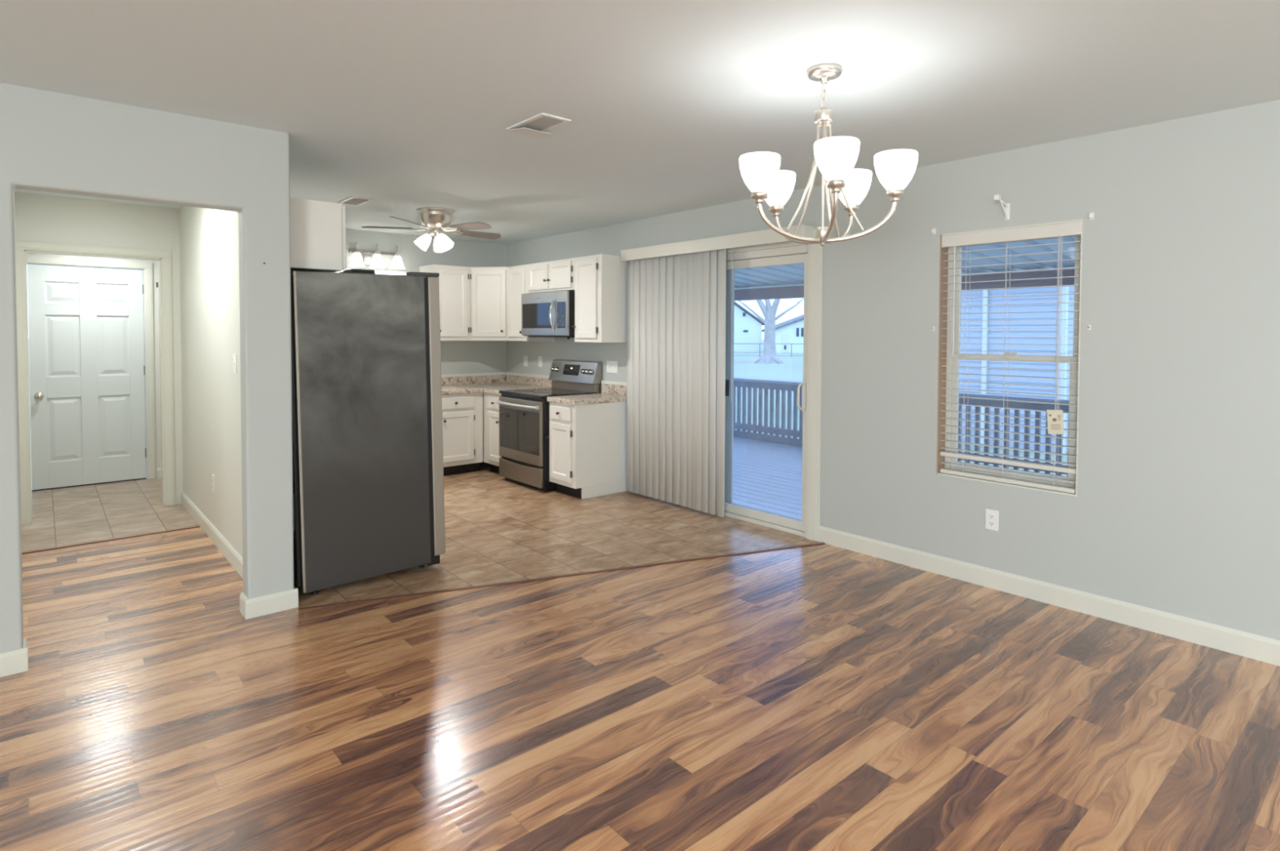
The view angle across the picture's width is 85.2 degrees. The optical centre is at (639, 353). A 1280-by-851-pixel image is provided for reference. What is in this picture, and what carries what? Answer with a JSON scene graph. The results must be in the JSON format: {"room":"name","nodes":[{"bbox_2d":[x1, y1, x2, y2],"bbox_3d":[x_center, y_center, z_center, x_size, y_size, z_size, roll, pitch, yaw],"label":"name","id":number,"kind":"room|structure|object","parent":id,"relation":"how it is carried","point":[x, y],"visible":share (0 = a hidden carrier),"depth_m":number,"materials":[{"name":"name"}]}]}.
{"room":"empty dining room","nodes":[
{"label":"empty dining room","id":0,"kind":"room"},
{"bbox_2d":[13,191,182,504],"bbox_3d":[-4.807,0.064,5.888,2.200,2.520,1.510,-1,2,-41],"label":"wall","id":1,"kind":"structure","parent":0,"point":[37,217],"depth_m":5.53,"materials":[{"name":"white paint"}]},
{"bbox_2d":[26,264,146,491],"bbox_3d":[-5.094,0.218,6.449,0.847,2.015,0.104,-1,2,-41],"label":"door","id":2,"kind":"structure","parent":1,"relation":"in","point":[87,367],"depth_m":6.44,"materials":[{"name":"white paint"}]},
{"bbox_2d":[26,255,155,479],"bbox_3d":[-5.123,0.179,6.472,0.983,2.094,0.120,-1,2,-41],"label":"trim","id":3,"kind":"structure","parent":1,"relation":"attached to","point":[147,268],"depth_m":6.71,"materials":[{"name":"white paint"}]},
{"bbox_2d":[15,240,174,524],"bbox_3d":[-4.240,0.213,5.444,0.967,2.091,0.130,-1,2,-41],"label":"trim","id":4,"kind":"structure","parent":1,"relation":"attached to","point":[163,257],"depth_m":5.40,"materials":[{"name":"white paint"}]},
{"bbox_2d":[156,467,161,478],"bbox_3d":[-4.579,1.169,6.909,0.358,0.096,0.014,-1,2,-41],"label":"baseboard","id":5,"kind":"structure","parent":1,"relation":"attached to","point":[158,469],"depth_m":6.80,"materials":[{"name":"white paint"}]},
{"bbox_2d":[0,82,293,652],"bbox_3d":[-3.717,0.166,2.005,4.980,2.540,0.120,-1,2,-41],"label":"wall","id":6,"kind":"structure","parent":0,"point":[52,142],"depth_m":3.27,"materials":[{"name":"grey paint"}]},
{"bbox_2d":[0,637,28,676],"bbox_3d":[-4.110,1.316,1.692,3.939,0.096,0.134,-1,2,-41],"label":"baseboard","id":7,"kind":"structure","parent":6,"relation":"attached to","point":[13,661],"depth_m":2.90,"materials":[{"name":"white paint"}]},
{"bbox_2d":[239,586,297,618],"bbox_3d":[-1.911,1.271,3.586,0.243,0.096,0.134,-1,2,-41],"label":"baseboard","id":8,"kind":"structure","parent":6,"relation":"attached to","point":[251,607],"depth_m":3.53,"materials":[{"name":"white paint"}]},
{"bbox_2d":[178,205,242,557],"bbox_3d":[-2.952,0.099,4.854,0.100,2.520,3.200,-1,2,-41],"label":"wall","id":9,"kind":"structure","parent":0,"point":[209,242],"depth_m":4.72,"materials":[{"name":"white paint"}]},
{"bbox_2d":[181,491,243,578],"bbox_3d":[-2.877,1.234,4.706,0.014,0.100,2.825,-1,2,-41],"label":"baseboard","id":10,"kind":"structure","parent":9,"relation":"attached to","point":[235,559],"depth_m":4.68,"materials":[{"name":"white paint"}]},
{"bbox_2d":[212,473,214,492],"bbox_3d":[-2.904,0.883,4.734,0.009,0.114,0.070,-1,2,-41],"label":"wall outlet","id":11,"kind":"object","parent":9,"relation":"attached to","point":[213,475],"visible":1,"depth_m":4.72,"materials":[{"name":"white plastic"}]},
{"bbox_2d":[231,353,236,373],"bbox_3d":[-2.422,0.061,4.147,0.020,0.114,0.070,-1,2,-41],"label":"light switch","id":12,"kind":"object","parent":9,"relation":"attached to","point":[234,362],"visible":1,"depth_m":4.14,"materials":[{"name":"white plastic"}]},
{"bbox_2d":[289,197,346,272],"bbox_3d":[-2.032,-0.654,4.118,0.353,0.370,0.860,-1,2,-41],"label":"upper cabinet","id":13,"kind":"object","parent":9,"relation":"attached to","point":[317,228],"visible":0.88,"depth_m":3.79,"materials":[{"name":"white paint"}]},
{"bbox_2d":[333,228,506,459],"bbox_3d":[-2.746,0.039,7.043,3.070,2.520,0.150,-1,2,-41],"label":"wall","id":14,"kind":"structure","parent":0,"point":[457,357],"depth_m":7.54,"materials":[{"name":"grey paint"}]},
{"bbox_2d":[348,241,405,269],"bbox_3d":[-2.611,-0.967,6.902,0.556,0.240,0.190,-1,2,-41],"label":"wall light","id":15,"kind":"object","parent":14,"relation":"attached to","point":[357,260],"visible":1,"depth_m":6.89,"materials":[{"name":"white glass"}]},
{"bbox_2d":[419,264,471,340],"bbox_3d":[-2.030,-0.520,7.291,0.416,0.772,0.383,-1,2,-41],"label":"upper cabinet","id":16,"kind":"object","parent":14,"relation":"attached to","point":[455,291],"visible":0.77,"depth_m":7.19,"materials":[{"name":"white paint"}]},
{"bbox_2d":[470,266,508,340],"bbox_3d":[-1.568,-0.525,7.534,0.625,0.772,0.616,-1,2,-41],"label":"upper cabinet","id":17,"kind":"object","parent":14,"relation":"attached to","point":[488,285],"visible":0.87,"depth_m":7.29,"materials":[{"name":"white paint"}]},
{"bbox_2d":[441,374,551,387],"bbox_3d":[-1.904,0.317,6.988,1.866,0.090,1.038,-1,2,-41],"label":"backsplash","id":18,"kind":"structure","parent":14,"relation":"attached to","point":[544,382],"depth_m":7.66,"materials":[{"name":"stone"}]},
{"bbox_2d":[0,459,1279,850],"bbox_3d":[-1.536,1.408,1.855,8.050,0.080,11.750,-1,2,-41],"label":"floor","id":19,"kind":"structure","parent":0,"point":[823,696],"depth_m":2.68,"materials":[{"name":"brown wood"}]},
{"bbox_2d":[22,525,199,553],"bbox_3d":[-3.632,1.277,4.763,1.055,0.005,0.025,-1,2,-41],"label":"trim","id":20,"kind":"structure","parent":19,"relation":"on","point":[194,526],"depth_m":4.75,"materials":[{"name":"brown wood"}]},
{"bbox_2d":[290,271,445,594],"bbox_3d":[-1.756,0.403,4.249,0.908,1.759,0.842,-3,3,-41],"label":"refrigerator","id":21,"kind":"object","parent":19,"relation":"on","point":[368,481],"visible":0.79,"depth_m":3.89,"materials":[{"name":"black metal"}]},
{"bbox_2d":[340,268,375,274],"bbox_3d":[-1.852,-0.507,4.536,0.190,0.073,0.190,-1,2,-41],"label":"plastic tray","id":22,"kind":"object","parent":21,"relation":"on","point":[351,270],"visible":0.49,"depth_m":4.47,"materials":[{"name":"grey"}]},
{"bbox_2d":[441,392,483,475],"bbox_3d":[-2.257,0.814,6.957,1.235,0.818,0.636,-1,2,-41],"label":"base cabinet","id":23,"kind":"object","parent":19,"relation":"on","point":[462,413],"visible":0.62,"depth_m":7.01,"materials":[{"name":"white paint"}]},
{"bbox_2d":[440,371,551,395],"bbox_3d":[-1.904,0.322,6.990,1.868,0.165,1.040,-1,2,-41],"label":"countertop","id":24,"kind":"structure","parent":23,"relation":"on","point":[482,382],"depth_m":7.54,"materials":[{"name":"stone"}]},
{"bbox_2d":[483,392,501,473],"bbox_3d":[-1.255,0.812,7.172,0.656,0.818,0.442,-1,2,-41],"label":"base cabinet","id":25,"kind":"object","parent":19,"relation":"on","point":[491,408],"visible":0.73,"depth_m":7.01,"materials":[{"name":"white paint"}]},
{"bbox_2d":[496,359,601,492],"bbox_3d":[-0.891,0.656,6.671,0.744,1.160,0.757,-1,2,-41],"label":"stove","id":26,"kind":"object","parent":19,"relation":"on","point":[524,413],"visible":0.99,"depth_m":6.51,"materials":[{"name":"silver metal"}]},
{"bbox_2d":[498,386,597,398],"bbox_3d":[-0.885,0.378,6.667,0.622,0.027,0.757,-1,2,-41],"label":"cooktop","id":27,"kind":"object","parent":26,"relation":"in","point":[539,393],"depth_m":6.60,"materials":[{"name":"black glass"}]},
{"bbox_2d":[298,542,825,610],"bbox_3d":[-0.248,1.306,4.165,3.236,0.005,0.024,0,2,-21],"label":"trim","id":28,"kind":"structure","parent":19,"relation":"on","point":[820,543],"depth_m":4.04,"materials":[{"name":"brown wood"}]},
{"bbox_2d":[546,400,626,498],"bbox_3d":[-0.472,0.840,6.263,0.656,0.818,0.402,-1,2,-41],"label":"base cabinet","id":29,"kind":"object","parent":19,"relation":"on","point":[588,442],"visible":0.91,"depth_m":6.09,"materials":[{"name":"white paint"}]},
{"bbox_2d":[546,380,626,404],"bbox_3d":[-0.450,0.348,6.247,0.636,0.165,0.432,-1,2,-41],"label":"countertop","id":30,"kind":"structure","parent":29,"relation":"on","point":[611,391],"depth_m":6.23,"materials":[{"name":"stone"}]},
{"bbox_2d":[0,0,1279,244],"bbox_3d":[-1.520,-1.134,1.891,8.200,0.120,11.900,-1,2,-41],"label":"ceiling","id":31,"kind":"structure","parent":0,"point":[406,106],"depth_m":2.78,"materials":[{"name":"white paint"}]},
{"bbox_2d":[337,195,373,205],"bbox_3d":[-2.185,-1.167,5.344,0.165,0.010,0.330,-1,2,-41],"label":"ceiling vent","id":32,"kind":"object","parent":31,"relation":"in","point":[357,201],"visible":1,"depth_m":5.32,"materials":[{"name":"white plastic"}]},
{"bbox_2d":[361,207,501,253],"bbox_3d":[-1.652,-1.013,5.806,1.097,0.339,1.147,-1,2,-41],"label":"ceiling fan","id":33,"kind":"object","parent":31,"relation":"hanging from","point":[437,220],"visible":1,"depth_m":5.70,"materials":[{"name":"silver metal"}]},
{"bbox_2d":[506,112,571,136],"bbox_3d":[-0.495,-1.094,3.376,0.165,0.034,0.330,-1,2,-41],"label":"ceiling vent","id":34,"kind":"object","parent":31,"relation":"in","point":[535,126],"visible":1,"depth_m":3.36,"materials":[{"name":"white plastic"}]},
{"bbox_2d":[738,62,918,246],"bbox_3d":[0.709,-0.749,2.697,0.647,0.677,0.649,-1,2,-41],"label":"chandelier","id":35,"kind":"object","parent":31,"relation":"hanging from","point":[835,157],"visible":1,"depth_m":2.60,"materials":[{"name":"silver metal"}]},
{"bbox_2d":[506,99,1279,639],"bbox_3d":[1.917,0.138,4.099,0.150,2.520,10.700,-1,2,-41],"label":"wall","id":36,"kind":"structure","parent":0,"point":[1175,507],"depth_m":3.49,"materials":[{"name":"grey paint"}]},
{"bbox_2d":[523,355,527,366],"bbox_3d":[-1.268,0.087,7.665,0.020,0.114,0.070,-1,2,-41],"label":"light switch","id":37,"kind":"object","parent":36,"relation":"attached to","point":[525,357],"visible":1,"depth_m":7.66,"materials":[{"name":"white plastic"}]},
{"bbox_2d":[507,264,554,341],"bbox_3d":[-1.152,-0.515,7.240,0.381,0.772,0.377,-1,2,-41],"label":"upper cabinet","id":38,"kind":"object","parent":36,"relation":"attached to","point":[517,275],"visible":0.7,"depth_m":7.14,"materials":[{"name":"white paint"}]},
{"bbox_2d":[537,355,542,366],"bbox_3d":[-1.068,0.089,7.441,0.009,0.114,0.070,-1,2,-41],"label":"wall outlet","id":39,"kind":"object","parent":36,"relation":"attached to","point":[540,357],"visible":1,"depth_m":7.44,"materials":[{"name":"white plastic"}]},
{"bbox_2d":[527,257,574,293],"bbox_3d":[-0.761,-0.742,6.781,0.381,0.290,0.812,-1,2,-41],"label":"upper cabinet","id":40,"kind":"object","parent":36,"relation":"attached to","point":[559,274],"visible":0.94,"depth_m":6.63,"materials":[{"name":"white paint"}]},
{"bbox_2d":[521,289,574,338],"bbox_3d":[-0.794,-0.363,6.759,0.450,0.450,0.800,-1,2,-41],"label":"microwave","id":41,"kind":"object","parent":40,"relation":"attached to","point":[548,313],"visible":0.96,"depth_m":6.57,"materials":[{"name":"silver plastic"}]},
{"bbox_2d":[572,253,626,342],"bbox_3d":[-0.363,-0.487,6.324,0.381,0.772,0.406,-1,2,-41],"label":"upper cabinet","id":42,"kind":"object","parent":36,"relation":"attached to","point":[601,279],"visible":0.98,"depth_m":6.18,"materials":[{"name":"white paint"}]},
{"bbox_2d":[606,360,617,373],"bbox_3d":[-0.266,0.128,6.503,0.020,0.114,0.162,-1,2,-41],"label":"light switch","id":43,"kind":"object","parent":36,"relation":"attached to","point":[611,366],"visible":1,"depth_m":6.50,"materials":[{"name":"white plastic"}]},
{"bbox_2d":[601,383,626,395],"bbox_3d":[-0.218,0.338,6.446,0.020,0.090,0.432,-1,2,-41],"label":"backsplash","id":44,"kind":"structure","parent":36,"relation":"attached to","point":[606,388],"depth_m":6.45,"materials":[{"name":"stone"}]},
{"bbox_2d":[620,224,814,516],"bbox_3d":[0.511,0.179,5.514,0.130,2.148,1.955,-1,2,-41],"label":"vertical blind","id":45,"kind":"object","parent":36,"relation":"attached to","point":[676,445],"visible":0.96,"depth_m":5.70,"materials":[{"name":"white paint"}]},
{"bbox_2d":[715,228,822,541],"bbox_3d":[0.614,0.197,5.564,0.214,2.150,2.025,-1,2,-41],"label":"door","id":46,"kind":"structure","parent":36,"relation":"in","point":[810,255],"depth_m":4.90,"materials":[{"name":"white paint"}]},
{"bbox_2d":[931,228,935,234],"bbox_3d":[1.748,-0.727,4.143,0.022,0.036,0.018,-1,2,-41],"label":"holder","id":47,"kind":"object","parent":36,"relation":"attached to","point":[933,230],"visible":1,"depth_m":4.14,"materials":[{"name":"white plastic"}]},
{"bbox_2d":[985,508,998,530],"bbox_3d":[1.983,0.938,3.920,0.009,0.114,0.070,-1,2,-41],"label":"wall outlet","id":48,"kind":"object","parent":36,"relation":"attached to","point":[991,515],"visible":1,"depth_m":3.92,"materials":[{"name":"white plastic"}]},
{"bbox_2d":[988,520,994,525],"bbox_3d":[1.981,0.958,3.919,0.003,0.026,0.032,-1,2,-41],"label":"socket","id":49,"kind":"object","parent":48,"relation":"attached to","point":[990,522],"depth_m":3.92,"materials":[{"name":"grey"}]},
{"bbox_2d":[988,513,995,519],"bbox_3d":[1.981,0.918,3.917,0.003,0.026,0.032,-1,2,-41],"label":"socket","id":50,"kind":"object","parent":48,"relation":"attached to","point":[991,516],"depth_m":3.92,"materials":[{"name":"white plastic"}]},
{"bbox_2d":[994,194,1009,220],"bbox_3d":[1.970,-0.793,3.786,0.150,0.118,0.024,-1,2,-41],"label":"curtain bracket","id":51,"kind":"object","parent":36,"relation":"attached to","point":[997,197],"visible":1,"depth_m":3.81,"materials":[{"name":"white plastic"}]},
{"bbox_2d":[994,194,1000,200],"bbox_3d":[1.925,-0.837,3.746,0.032,0.028,0.024,-1,2,-41],"label":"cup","id":52,"kind":"object","parent":51,"relation":"on","point":[997,197],"depth_m":3.74,"materials":[{"name":"white plastic"}]},
{"bbox_2d":[936,218,1083,496],"bbox_3d":[2.078,0.018,3.911,0.148,1.428,0.746,-1,2,-41],"label":"window","id":53,"kind":"structure","parent":36,"relation":"in","point":[944,314],"depth_m":4.13,"materials":[{"name":"beige plastic"}]},
{"bbox_2d":[939,221,1081,493],"bbox_3d":[2.044,0.017,3.882,0.062,1.410,0.730,-1,2,-41],"label":"horizontal blind","id":54,"kind":"object","parent":53,"relation":"attached to","point":[1068,228],"visible":0.92,"depth_m":3.85,"materials":[{"name":"white plastic"}]},
{"bbox_2d":[1046,409,1064,434],"bbox_3d":[2.192,0.362,3.672,0.002,0.132,0.085,-1,2,-41],"label":"tag","id":55,"kind":"object","parent":54,"relation":"hanging from","point":[1055,417],"visible":1,"depth_m":3.67,"materials":[{"name":"beige paper"}]},
{"bbox_2d":[1048,413,1061,429],"bbox_3d":[2.191,0.362,3.671,0.001,0.078,0.056,-1,-2,-41],"label":"print","id":56,"kind":"object","parent":55,"relation":"attached to","point":[1055,420],"depth_m":3.67,"materials":[{"name":"brown"}]},
{"bbox_2d":[818,525,1279,666],"bbox_3d":[3.288,1.316,2.410,0.014,0.108,6.295,-1,2,-41],"label":"baseboard","id":57,"kind":"structure","parent":36,"relation":"attached to","point":[1256,646],"depth_m":3.60,"materials":[{"name":"white paint"}]},
{"bbox_2d":[1088,212,1093,219],"bbox_3d":[2.284,-0.695,3.522,0.022,0.036,0.018,-1,2,-41],"label":"holder","id":58,"kind":"object","parent":36,"relation":"attached to","point":[1091,214],"visible":1,"depth_m":3.52,"materials":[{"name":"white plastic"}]},
{"label":"outside","id":59,"kind":"structure","parent":0,"visible":0},
{"bbox_2d":[733,436,802,519],"bbox_3d":[1.736,1.358,7.481,3.912,0.030,15.000,-1,2,-41],"label":"floor","id":60,"kind":"structure","parent":59,"point":[767,476],"depth_m":7.57,"materials":[{"name":"grey wood"}]},
{"bbox_2d":[733,377,1069,476],"bbox_3d":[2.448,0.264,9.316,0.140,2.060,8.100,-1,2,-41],"label":"deck railing","id":61,"kind":"object","parent":60,"relation":"on","point":[783,385],"visible":0.15,"depth_m":7.92,"materials":[{"name":"grey wood"}]},
{"bbox_2d":[733,268,1075,301],"bbox_3d":[3.072,-0.813,8.566,0.140,0.160,15.000,-1,2,-41],"label":"beam","id":62,"kind":"structure","parent":61,"relation":"on","point":[793,291],"depth_m":7.62,"materials":[{"name":"white wood"}]},
{"bbox_2d":[734,236,1075,289],"bbox_3d":[1.782,-1.091,7.445,4.050,0.430,15.000,-1,2,-41],"label":"porch roof","id":63,"kind":"structure","parent":62,"relation":"on","point":[788,275],"depth_m":7.23,"materials":[{"name":"white"}]},
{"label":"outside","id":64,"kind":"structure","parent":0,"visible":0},
{"bbox_2d":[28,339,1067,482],"bbox_3d":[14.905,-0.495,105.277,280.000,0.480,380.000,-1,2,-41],"label":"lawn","id":65,"kind":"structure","parent":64,"point":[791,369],"depth_m":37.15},
{"bbox_2d":[733,301,764,351],"bbox_3d":[11.079,-3.436,86.460,8.000,6.420,5.800,0,2,0],"label":"house","id":66,"kind":"structure","parent":65,"relation":"on","point":[747,326],"depth_m":83.98,"materials":[{"name":"white"}]},
{"bbox_2d":[733,342,803,356],"bbox_3d":[12.879,-0.299,66.034,21.090,1.300,0.097,0,2,0],"label":"fence","id":67,"kind":"object","parent":65,"relation":"on","point":[791,344],"visible":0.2,"depth_m":66.02,"materials":[{"name":"grey"}]},
{"bbox_2d":[738,297,804,363],"bbox_3d":[9.038,-5.016,52.422,9.410,11.669,8.604,2,2,39],"label":"bare tree","id":68,"kind":"object","parent":65,"relation":"on","point":[769,356],"visible":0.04,"depth_m":51.66,"materials":[{"name":"grey plant"}]},
{"bbox_2d":[761,314,804,352],"bbox_3d":[20.920,-2.539,82.482,12.000,4.920,5.800,0,2,0],"label":"house","id":69,"kind":"structure","parent":65,"relation":"on","point":[791,331],"depth_m":79.98,"materials":[{"name":"white"}]},
{"bbox_2d":[959,285,1074,453],"bbox_3d":[8.677,-0.890,16.723,7.800,5.200,5.800,-1,2,-41],"label":"house","id":70,"kind":"structure","parent":65,"relation":"on","point":[1029,332],"depth_m":13.14,"materials":[{"name":"grey plastic"}]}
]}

